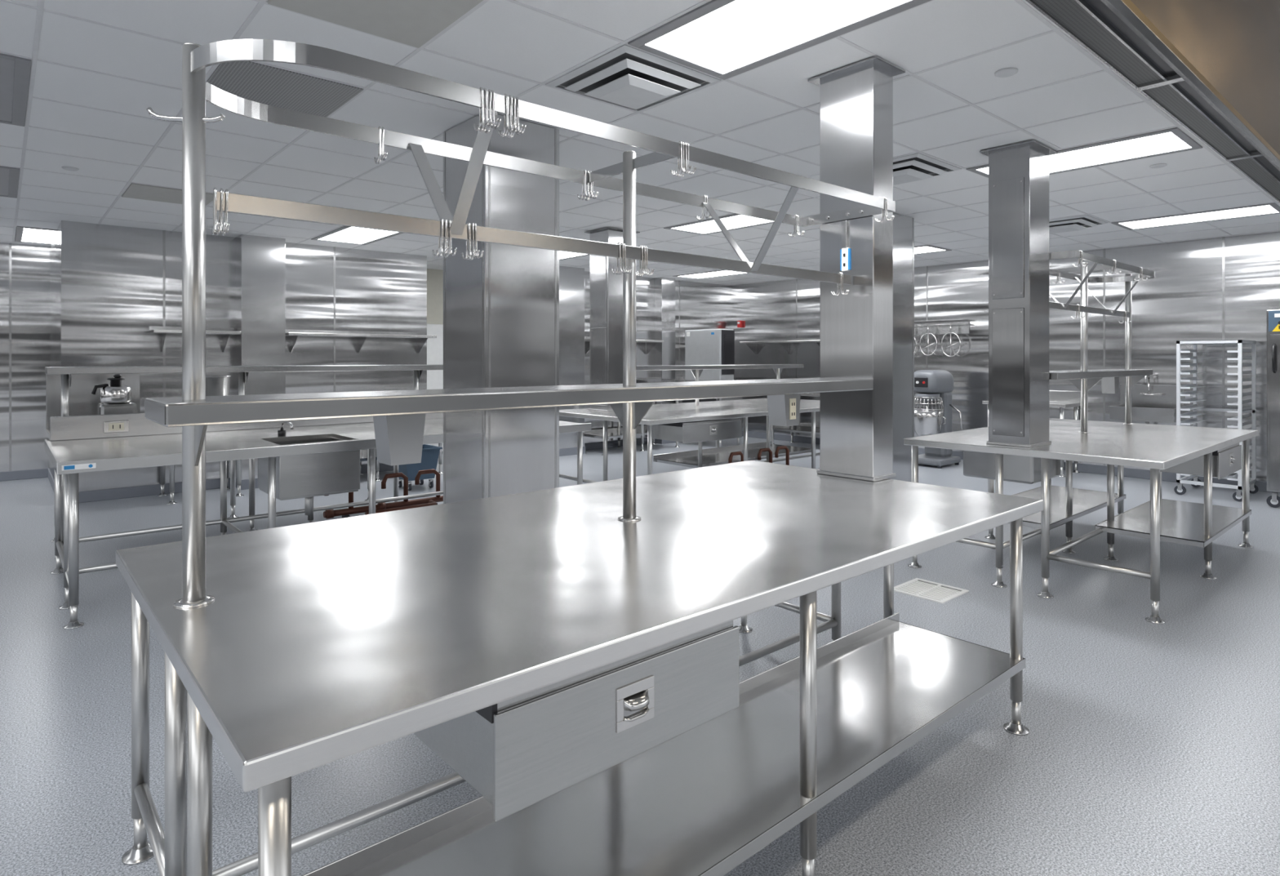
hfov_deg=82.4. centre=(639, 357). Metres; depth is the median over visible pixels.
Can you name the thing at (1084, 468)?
baseboard
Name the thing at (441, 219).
hook
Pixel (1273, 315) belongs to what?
tall cabinet
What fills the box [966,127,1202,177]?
recessed light
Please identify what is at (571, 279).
column
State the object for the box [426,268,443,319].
wall
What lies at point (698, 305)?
wall
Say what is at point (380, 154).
hook
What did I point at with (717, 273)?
recessed light
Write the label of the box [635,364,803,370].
shelf
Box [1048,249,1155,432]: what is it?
pot rack
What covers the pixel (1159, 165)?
sprinkler cover
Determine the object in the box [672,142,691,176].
hook
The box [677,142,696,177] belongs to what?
hook
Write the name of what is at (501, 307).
column
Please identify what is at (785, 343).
wall shelf
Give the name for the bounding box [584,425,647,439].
shelf
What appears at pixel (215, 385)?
stockpot
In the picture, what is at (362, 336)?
wall shelf
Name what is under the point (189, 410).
shelf
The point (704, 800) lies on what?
shelf
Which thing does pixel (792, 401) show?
outlet
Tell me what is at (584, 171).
hook
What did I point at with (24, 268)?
wall
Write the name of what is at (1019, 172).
column
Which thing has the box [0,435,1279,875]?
floor
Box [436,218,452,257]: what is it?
hook
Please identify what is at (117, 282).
wall
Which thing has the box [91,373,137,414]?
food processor
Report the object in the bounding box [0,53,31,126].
recessed light
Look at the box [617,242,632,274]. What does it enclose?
hook
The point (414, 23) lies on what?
ceiling access panel
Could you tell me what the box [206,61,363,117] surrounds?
ceiling panel
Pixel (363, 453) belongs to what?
shelf
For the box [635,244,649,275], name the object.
hook
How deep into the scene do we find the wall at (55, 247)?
8.84 m
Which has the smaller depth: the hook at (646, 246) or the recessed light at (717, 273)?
the hook at (646, 246)
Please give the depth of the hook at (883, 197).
3.50 m
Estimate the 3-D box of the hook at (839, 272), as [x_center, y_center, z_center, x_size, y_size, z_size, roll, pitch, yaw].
[1.007,-0.375,3.689,0.010,0.118,0.098,0,0,-41]
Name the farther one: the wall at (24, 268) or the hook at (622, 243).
the wall at (24, 268)
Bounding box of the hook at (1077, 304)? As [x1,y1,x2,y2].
[1071,304,1084,318]
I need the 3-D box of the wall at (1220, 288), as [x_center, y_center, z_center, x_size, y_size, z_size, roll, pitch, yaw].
[5.962,0.050,10.569,0.104,3.100,12.250,0,0,-41]
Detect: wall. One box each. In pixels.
[0,242,49,471]
[49,222,60,476]
[60,220,426,492]
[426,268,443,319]
[584,271,731,443]
[731,231,1279,481]
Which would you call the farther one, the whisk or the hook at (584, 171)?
the whisk
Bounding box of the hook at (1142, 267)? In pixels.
[1134,266,1147,280]
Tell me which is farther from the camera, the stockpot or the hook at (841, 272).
the stockpot
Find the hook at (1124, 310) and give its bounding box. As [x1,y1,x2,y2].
[1118,310,1130,323]
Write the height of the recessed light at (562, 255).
0.011 m
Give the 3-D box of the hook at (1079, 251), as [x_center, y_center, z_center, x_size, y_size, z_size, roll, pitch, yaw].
[3.165,-0.715,5.256,0.007,0.118,0.098,-2,1,-43]
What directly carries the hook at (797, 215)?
hanging from the pot rack at (398, 415)
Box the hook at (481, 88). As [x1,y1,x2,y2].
[473,87,490,130]
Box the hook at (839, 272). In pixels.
[831,271,848,295]
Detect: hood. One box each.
[1026,0,1279,202]
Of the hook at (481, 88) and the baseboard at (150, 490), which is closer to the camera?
the hook at (481, 88)
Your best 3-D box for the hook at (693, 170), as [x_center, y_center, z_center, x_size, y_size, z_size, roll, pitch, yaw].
[0.160,-0.715,2.625,0.009,0.118,0.098,0,0,-44]
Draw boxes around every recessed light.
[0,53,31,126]
[0,165,20,198]
[14,226,57,244]
[311,226,403,244]
[559,250,588,260]
[627,0,931,79]
[663,213,773,235]
[672,270,749,279]
[914,244,951,254]
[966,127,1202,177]
[1111,202,1279,230]
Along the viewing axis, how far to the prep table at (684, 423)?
8.39 m
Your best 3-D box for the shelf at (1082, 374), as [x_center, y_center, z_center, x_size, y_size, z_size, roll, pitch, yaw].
[3.797,0.133,6.168,2.360,0.055,0.320,0,0,-41]
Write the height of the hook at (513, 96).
0.118 m
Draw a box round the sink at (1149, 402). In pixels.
[1109,375,1183,423]
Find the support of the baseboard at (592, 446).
attached to the wall at (698, 305)
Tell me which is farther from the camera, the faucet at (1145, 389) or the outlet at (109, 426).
the faucet at (1145, 389)
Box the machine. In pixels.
[681,328,742,447]
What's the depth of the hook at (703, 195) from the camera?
3.46 m
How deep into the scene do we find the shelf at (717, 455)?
9.92 m
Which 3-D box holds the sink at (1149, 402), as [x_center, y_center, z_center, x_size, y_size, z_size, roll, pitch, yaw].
[6.556,0.629,9.460,0.468,0.880,0.700,0,0,-41]
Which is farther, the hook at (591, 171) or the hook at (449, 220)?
the hook at (591, 171)
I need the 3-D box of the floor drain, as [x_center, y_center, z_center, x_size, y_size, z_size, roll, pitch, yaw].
[1.985,1.596,5.020,0.380,0.008,0.380,0,0,-41]
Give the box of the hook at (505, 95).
[497,93,515,136]
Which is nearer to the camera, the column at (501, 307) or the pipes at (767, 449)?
the column at (501, 307)
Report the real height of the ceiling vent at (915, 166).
0.084 m
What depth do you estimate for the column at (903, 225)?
7.65 m
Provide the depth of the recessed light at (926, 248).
10.06 m
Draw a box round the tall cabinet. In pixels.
[1266,309,1279,507]
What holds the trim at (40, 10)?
attached to the ceiling
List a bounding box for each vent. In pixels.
[545,44,720,111]
[893,152,961,185]
[1048,214,1107,233]
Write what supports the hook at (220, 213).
hanging from the pot rack at (398, 415)
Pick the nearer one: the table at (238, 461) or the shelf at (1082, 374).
the shelf at (1082, 374)
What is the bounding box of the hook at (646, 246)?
[636,245,653,276]
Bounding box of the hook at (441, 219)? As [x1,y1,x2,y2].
[432,217,448,256]
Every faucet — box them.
[277,421,293,435]
[1136,375,1161,395]
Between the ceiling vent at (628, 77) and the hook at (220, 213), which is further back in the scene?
the ceiling vent at (628, 77)
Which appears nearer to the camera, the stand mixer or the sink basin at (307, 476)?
the sink basin at (307, 476)
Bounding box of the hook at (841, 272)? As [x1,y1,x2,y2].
[833,271,848,295]
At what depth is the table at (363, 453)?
9.86 m
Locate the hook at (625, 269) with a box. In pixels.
[611,242,626,274]
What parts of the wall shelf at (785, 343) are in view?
shelf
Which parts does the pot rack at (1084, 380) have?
post, rail, post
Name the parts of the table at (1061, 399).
leg, leg, leg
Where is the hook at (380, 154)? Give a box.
[373,126,385,163]
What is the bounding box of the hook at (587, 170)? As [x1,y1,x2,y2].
[580,169,594,199]
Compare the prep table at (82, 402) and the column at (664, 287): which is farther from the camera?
the column at (664, 287)
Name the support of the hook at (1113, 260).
hanging from the pot rack at (1084, 380)
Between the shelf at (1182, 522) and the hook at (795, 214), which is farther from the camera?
the shelf at (1182, 522)
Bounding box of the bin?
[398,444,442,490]
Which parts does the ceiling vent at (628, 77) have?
plate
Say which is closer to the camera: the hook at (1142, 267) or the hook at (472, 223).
the hook at (472, 223)
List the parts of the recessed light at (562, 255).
frame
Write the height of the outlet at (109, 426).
0.090 m
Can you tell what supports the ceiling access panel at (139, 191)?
attached to the ceiling
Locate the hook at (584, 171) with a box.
[577,169,591,199]
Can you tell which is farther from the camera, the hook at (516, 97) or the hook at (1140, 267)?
the hook at (1140, 267)
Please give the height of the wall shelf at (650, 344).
0.300 m
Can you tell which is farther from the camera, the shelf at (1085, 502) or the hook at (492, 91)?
the shelf at (1085, 502)
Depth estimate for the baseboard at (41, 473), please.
9.62 m
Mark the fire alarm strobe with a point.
(740, 323)
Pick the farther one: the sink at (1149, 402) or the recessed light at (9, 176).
the sink at (1149, 402)
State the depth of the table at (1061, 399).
10.24 m
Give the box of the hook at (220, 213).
[215,188,226,235]
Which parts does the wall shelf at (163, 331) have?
shelf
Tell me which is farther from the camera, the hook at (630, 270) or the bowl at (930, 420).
the bowl at (930, 420)
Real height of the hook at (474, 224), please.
0.118 m
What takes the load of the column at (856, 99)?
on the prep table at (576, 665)
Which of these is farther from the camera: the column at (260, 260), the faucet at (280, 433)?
the column at (260, 260)
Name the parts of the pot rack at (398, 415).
post, rail, post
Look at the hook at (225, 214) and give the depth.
1.87 m
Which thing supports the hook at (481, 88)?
hanging from the pot rack at (398, 415)
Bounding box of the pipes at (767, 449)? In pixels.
[728,445,794,466]
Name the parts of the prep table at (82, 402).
leg, leg, splash panel, leg, leg, leg, leg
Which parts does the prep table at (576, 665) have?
leg, cross rail, leg, leg, leg, cross rail, drawer, handle, leg, cross rail, leg, leg, leg, leg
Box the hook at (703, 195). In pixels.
[696,195,711,220]
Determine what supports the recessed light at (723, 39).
in the ceiling
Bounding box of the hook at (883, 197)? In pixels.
[875,196,893,222]
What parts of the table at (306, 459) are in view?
leg, cross rail, leg, leg, cross rail, leg, cross rail, cross rail, leg, leg, leg, leg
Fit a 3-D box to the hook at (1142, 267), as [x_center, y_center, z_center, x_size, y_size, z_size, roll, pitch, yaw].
[4.268,-0.715,6.222,0.006,0.118,0.098,0,0,-44]
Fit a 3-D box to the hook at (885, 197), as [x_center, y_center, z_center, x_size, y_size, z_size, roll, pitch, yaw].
[1.182,-0.715,3.520,0.006,0.118,0.098,0,0,-40]
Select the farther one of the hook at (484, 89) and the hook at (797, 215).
the hook at (797, 215)
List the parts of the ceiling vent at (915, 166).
plate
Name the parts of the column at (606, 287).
access panel, access panel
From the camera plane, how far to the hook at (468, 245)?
2.32 m
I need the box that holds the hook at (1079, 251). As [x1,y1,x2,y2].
[1072,250,1087,266]
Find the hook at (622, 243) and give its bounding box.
[613,242,630,274]
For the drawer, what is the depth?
5.86 m
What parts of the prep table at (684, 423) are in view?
cross rail, leg, leg, leg, drawer, handle, leg, leg, leg, leg, cross rail, leg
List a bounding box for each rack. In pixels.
[144,38,895,608]
[914,319,969,334]
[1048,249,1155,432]
[1173,339,1258,502]
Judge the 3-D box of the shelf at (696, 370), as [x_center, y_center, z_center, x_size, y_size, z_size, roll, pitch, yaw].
[1.076,0.357,9.899,3.340,0.525,0.320,0,0,-41]
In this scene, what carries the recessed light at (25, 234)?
in the ceiling
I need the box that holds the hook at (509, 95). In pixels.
[499,94,519,137]
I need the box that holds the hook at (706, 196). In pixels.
[697,195,711,220]
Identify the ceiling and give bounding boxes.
[0,0,1279,285]
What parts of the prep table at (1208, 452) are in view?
leg, cross rail, leg, leg, cross rail, leg, leg, cross rail, cross rail, leg, leg, leg, leg, leg, drawer, handle, leg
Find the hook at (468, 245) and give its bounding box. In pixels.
[461,222,476,259]
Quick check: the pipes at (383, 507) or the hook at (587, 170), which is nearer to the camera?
the hook at (587, 170)
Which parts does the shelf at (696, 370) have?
post, post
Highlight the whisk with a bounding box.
[914,337,917,354]
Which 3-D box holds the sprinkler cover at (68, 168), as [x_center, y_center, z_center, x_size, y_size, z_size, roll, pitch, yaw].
[-4.495,-1.492,5.770,0.110,0.013,0.110,0,0,-41]
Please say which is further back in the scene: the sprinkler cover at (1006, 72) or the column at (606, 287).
the column at (606, 287)
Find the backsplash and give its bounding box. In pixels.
[1048,390,1080,402]
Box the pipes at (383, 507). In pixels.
[323,468,443,519]
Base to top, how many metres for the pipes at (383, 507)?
0.442 m
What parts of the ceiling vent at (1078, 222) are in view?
plate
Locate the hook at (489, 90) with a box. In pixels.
[480,88,497,132]
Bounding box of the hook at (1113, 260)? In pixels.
[1106,259,1120,275]
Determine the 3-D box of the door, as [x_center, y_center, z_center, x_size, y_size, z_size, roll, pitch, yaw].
[-3.221,0.475,12.531,1.100,2.250,0.100,0,0,-41]
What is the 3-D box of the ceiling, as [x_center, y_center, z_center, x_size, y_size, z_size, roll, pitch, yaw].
[-0.406,-1.550,6.157,15.500,0.100,15.800,0,0,-41]
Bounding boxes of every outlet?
[103,420,128,432]
[789,398,795,419]
[840,247,850,271]
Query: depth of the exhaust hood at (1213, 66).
2.59 m
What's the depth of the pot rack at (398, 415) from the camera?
2.19 m
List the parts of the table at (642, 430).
leg, leg, leg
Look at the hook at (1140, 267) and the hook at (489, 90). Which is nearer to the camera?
the hook at (489, 90)
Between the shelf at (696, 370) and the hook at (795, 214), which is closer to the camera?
the hook at (795, 214)
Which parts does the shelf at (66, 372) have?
post, post, post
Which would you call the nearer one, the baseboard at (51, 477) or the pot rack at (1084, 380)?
the pot rack at (1084, 380)
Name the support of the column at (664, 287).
attached to the wall at (698, 305)
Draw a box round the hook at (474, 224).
[467,222,483,260]
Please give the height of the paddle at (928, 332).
0.490 m
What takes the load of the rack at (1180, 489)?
on the floor
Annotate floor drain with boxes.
[893,577,968,604]
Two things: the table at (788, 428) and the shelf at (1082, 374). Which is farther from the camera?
the table at (788, 428)
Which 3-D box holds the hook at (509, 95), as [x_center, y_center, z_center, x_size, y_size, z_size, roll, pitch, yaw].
[-0.384,-0.715,2.149,0.006,0.118,0.098,2,-2,-43]
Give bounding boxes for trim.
[0,0,1279,285]
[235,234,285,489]
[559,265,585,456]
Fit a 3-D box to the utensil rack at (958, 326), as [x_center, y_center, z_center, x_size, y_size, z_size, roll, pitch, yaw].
[4.698,-0.490,11.788,0.198,0.220,1.166,0,0,-41]
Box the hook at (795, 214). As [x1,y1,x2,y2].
[787,213,803,236]
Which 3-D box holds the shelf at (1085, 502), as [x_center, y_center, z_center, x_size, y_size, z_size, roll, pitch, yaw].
[3.648,1.308,6.536,1.900,0.044,0.690,0,0,-41]
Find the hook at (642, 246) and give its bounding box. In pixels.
[635,245,653,276]
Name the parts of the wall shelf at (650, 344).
shelf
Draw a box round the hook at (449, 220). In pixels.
[443,218,456,257]
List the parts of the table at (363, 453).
leg, leg, leg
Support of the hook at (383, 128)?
hanging from the pot rack at (398, 415)
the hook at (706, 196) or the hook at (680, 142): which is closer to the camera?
the hook at (680, 142)
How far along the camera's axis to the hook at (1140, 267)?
6.20 m
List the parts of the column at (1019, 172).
access panel, access panel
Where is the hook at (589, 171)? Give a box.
[582,170,597,200]
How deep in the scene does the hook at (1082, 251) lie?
5.26 m
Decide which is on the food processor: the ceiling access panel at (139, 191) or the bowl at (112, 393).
the bowl at (112, 393)
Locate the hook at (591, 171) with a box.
[585,170,598,200]
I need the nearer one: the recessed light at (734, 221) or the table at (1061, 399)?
the recessed light at (734, 221)
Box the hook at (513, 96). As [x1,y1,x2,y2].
[506,95,523,137]
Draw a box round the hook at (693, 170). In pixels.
[674,142,694,176]
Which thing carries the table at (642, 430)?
on the floor
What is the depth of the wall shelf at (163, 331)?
8.62 m
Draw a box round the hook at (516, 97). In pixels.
[507,96,525,138]
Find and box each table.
[44,412,591,629]
[45,373,398,545]
[115,460,1043,875]
[157,459,244,504]
[360,443,443,481]
[559,398,819,483]
[584,400,679,455]
[773,392,819,444]
[903,417,1258,624]
[982,390,1080,476]
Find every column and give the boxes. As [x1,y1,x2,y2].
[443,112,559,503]
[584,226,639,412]
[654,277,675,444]
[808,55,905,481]
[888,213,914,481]
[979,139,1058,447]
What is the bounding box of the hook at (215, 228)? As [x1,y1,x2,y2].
[211,187,219,235]
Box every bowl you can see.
[99,385,131,403]
[914,395,945,435]
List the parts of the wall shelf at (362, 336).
shelf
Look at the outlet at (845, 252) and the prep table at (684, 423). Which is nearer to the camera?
the outlet at (845, 252)
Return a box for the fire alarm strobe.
[737,320,742,327]
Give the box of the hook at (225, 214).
[221,188,229,235]
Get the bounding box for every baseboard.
[0,468,48,481]
[48,468,53,490]
[79,462,393,502]
[584,437,647,450]
[742,430,1279,493]
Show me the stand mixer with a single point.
(935, 388)
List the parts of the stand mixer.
control panel, lift handle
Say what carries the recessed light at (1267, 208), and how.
in the ceiling
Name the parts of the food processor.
feed handle, motor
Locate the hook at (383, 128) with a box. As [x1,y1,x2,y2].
[376,126,387,164]
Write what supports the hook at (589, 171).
hanging from the pot rack at (398, 415)
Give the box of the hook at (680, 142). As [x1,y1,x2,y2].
[670,141,689,175]
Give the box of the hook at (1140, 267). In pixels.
[1133,266,1146,280]
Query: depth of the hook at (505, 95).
2.13 m
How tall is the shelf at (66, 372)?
0.550 m
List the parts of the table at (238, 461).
leg, leg, leg, leg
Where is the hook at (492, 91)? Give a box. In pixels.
[484,89,500,133]
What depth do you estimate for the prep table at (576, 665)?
2.00 m
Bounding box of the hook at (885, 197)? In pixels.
[875,196,894,222]
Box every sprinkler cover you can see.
[62,165,79,171]
[994,67,1017,77]
[1149,163,1167,168]
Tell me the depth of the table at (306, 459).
5.43 m
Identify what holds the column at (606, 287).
on the prep table at (684, 423)
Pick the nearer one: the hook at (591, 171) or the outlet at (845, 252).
the hook at (591, 171)
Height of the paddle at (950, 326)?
0.510 m
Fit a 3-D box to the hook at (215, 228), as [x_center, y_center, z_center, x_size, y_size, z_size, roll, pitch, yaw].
[-1.081,-0.375,1.860,0.006,0.118,0.098,0,0,-38]
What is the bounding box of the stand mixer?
[914,369,962,468]
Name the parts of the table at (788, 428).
leg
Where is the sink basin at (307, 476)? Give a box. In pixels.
[257,437,359,515]
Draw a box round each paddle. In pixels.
[919,325,937,355]
[940,324,960,356]
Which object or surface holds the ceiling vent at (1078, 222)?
in the ceiling
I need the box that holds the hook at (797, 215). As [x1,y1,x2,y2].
[790,214,804,236]
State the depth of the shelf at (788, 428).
13.25 m
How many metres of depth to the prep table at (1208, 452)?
5.54 m
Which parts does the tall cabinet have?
handle, control panel, door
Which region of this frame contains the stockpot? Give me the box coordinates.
[205,375,231,395]
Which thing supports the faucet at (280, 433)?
on the table at (306, 459)
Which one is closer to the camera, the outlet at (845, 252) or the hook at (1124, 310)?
the outlet at (845, 252)
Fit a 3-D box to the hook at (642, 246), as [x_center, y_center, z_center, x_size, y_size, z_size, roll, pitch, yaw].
[0.013,-0.375,2.819,0.007,0.118,0.098,-2,2,-44]
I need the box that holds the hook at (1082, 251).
[1073,250,1088,266]
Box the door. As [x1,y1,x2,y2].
[426,319,443,451]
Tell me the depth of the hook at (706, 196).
3.47 m
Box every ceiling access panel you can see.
[121,182,213,205]
[267,0,483,48]
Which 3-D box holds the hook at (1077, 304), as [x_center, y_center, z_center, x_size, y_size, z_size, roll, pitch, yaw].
[3.532,-0.375,5.899,0.010,0.118,0.098,0,0,-42]
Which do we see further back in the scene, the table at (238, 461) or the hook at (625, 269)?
the table at (238, 461)
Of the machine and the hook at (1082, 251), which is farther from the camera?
the machine
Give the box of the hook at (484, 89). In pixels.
[476,88,494,131]
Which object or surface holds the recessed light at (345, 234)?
in the ceiling
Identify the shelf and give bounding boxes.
[44,364,443,416]
[144,377,872,426]
[148,325,240,351]
[285,328,436,352]
[301,612,1025,875]
[360,448,439,462]
[584,336,663,354]
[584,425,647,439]
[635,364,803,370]
[635,364,803,404]
[653,440,811,467]
[739,337,819,354]
[773,425,819,434]
[1008,485,1125,528]
[1048,368,1152,379]
[1094,498,1251,547]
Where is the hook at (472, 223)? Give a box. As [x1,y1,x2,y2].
[465,222,479,260]

